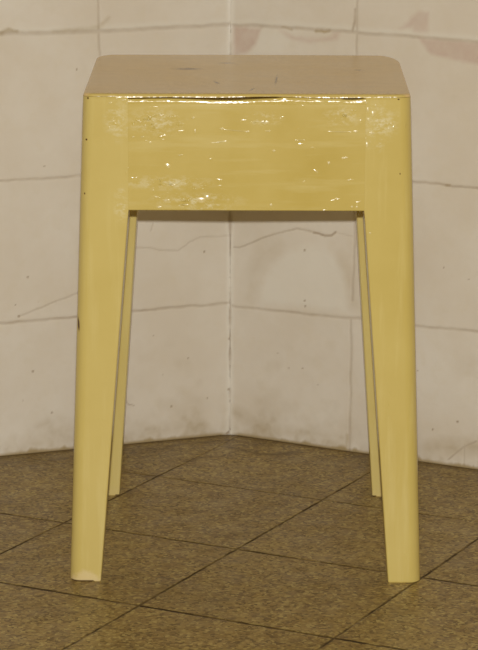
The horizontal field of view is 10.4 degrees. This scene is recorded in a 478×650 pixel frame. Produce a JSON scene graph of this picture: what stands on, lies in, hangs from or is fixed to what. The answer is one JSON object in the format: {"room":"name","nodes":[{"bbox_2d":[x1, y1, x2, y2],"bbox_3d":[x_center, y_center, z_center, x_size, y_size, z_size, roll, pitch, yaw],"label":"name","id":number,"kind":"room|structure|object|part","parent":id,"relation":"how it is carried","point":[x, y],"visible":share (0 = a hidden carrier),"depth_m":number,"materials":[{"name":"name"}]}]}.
{"room":"tiled room corner","nodes":[
{"label":"tiled room corner","id":0,"kind":"room"},
{"bbox_2d":[0,0,230,455],"bbox_3d":[-0.625,-0.568,2.581,1.300,1.500,0.063,-5,13,-21],"label":"wall","id":1,"kind":"structure","parent":0,"point":[178,383],"depth_m":2.83,"materials":[{"name":"beige paint"}]},
{"bbox_2d":[0,435,477,649],"bbox_3d":[0.019,0.335,2.057,3.040,0.040,1.878,0,12,0],"label":"floor","id":2,"kind":"structure","parent":0,"point":[220,542],"depth_m":2.50,"materials":[{"name":"tile"}]},
{"bbox_2d":[70,55,419,582],"bbox_3d":[0.007,-0.017,2.525,0.323,0.450,0.318,0,12,0],"label":"stool","id":3,"kind":"object","parent":2,"relation":"on","point":[160,132],"visible":1,"depth_m":2.35,"materials":[{"name":"yellow paint"}]},
{"bbox_3d":[-0.127,0.013,2.394,0.056,0.447,0.048,0,12,0],"label":"leg","id":4,"kind":"part","parent":3,"relation":"part of","materials":[{"name":"yellow paint"}]},
{"bbox_3d":[-0.126,-0.045,2.659,0.055,0.447,0.042,0,12,0],"label":"leg","id":5,"kind":"part","parent":3,"relation":"part of","materials":[{"name":"yellow paint"}]},
{"bbox_3d":[0.008,-0.236,2.481,0.299,0.004,0.312,0,12,0],"label":"seat","id":6,"kind":"part","parent":3,"relation":"part of","materials":[{"name":"yellow paint"}]},
{"bbox_3d":[0.141,-0.044,2.658,0.055,0.447,0.042,0,12,0],"label":"leg","id":7,"kind":"part","parent":3,"relation":"part of","materials":[{"name":"yellow paint"}]},
{"bbox_3d":[0.140,0.013,2.393,0.056,0.447,0.048,0,12,0],"label":"leg","id":8,"kind":"part","parent":3,"relation":"part of","materials":[{"name":"yellow paint"}]},
{"bbox_2d":[229,0,477,469],"bbox_3d":[0.575,-0.548,2.502,1.300,1.500,0.063,7,14,28],"label":"wall","id":9,"kind":"structure","parent":0,"point":[297,358],"depth_m":2.81,"materials":[{"name":"beige paint"}]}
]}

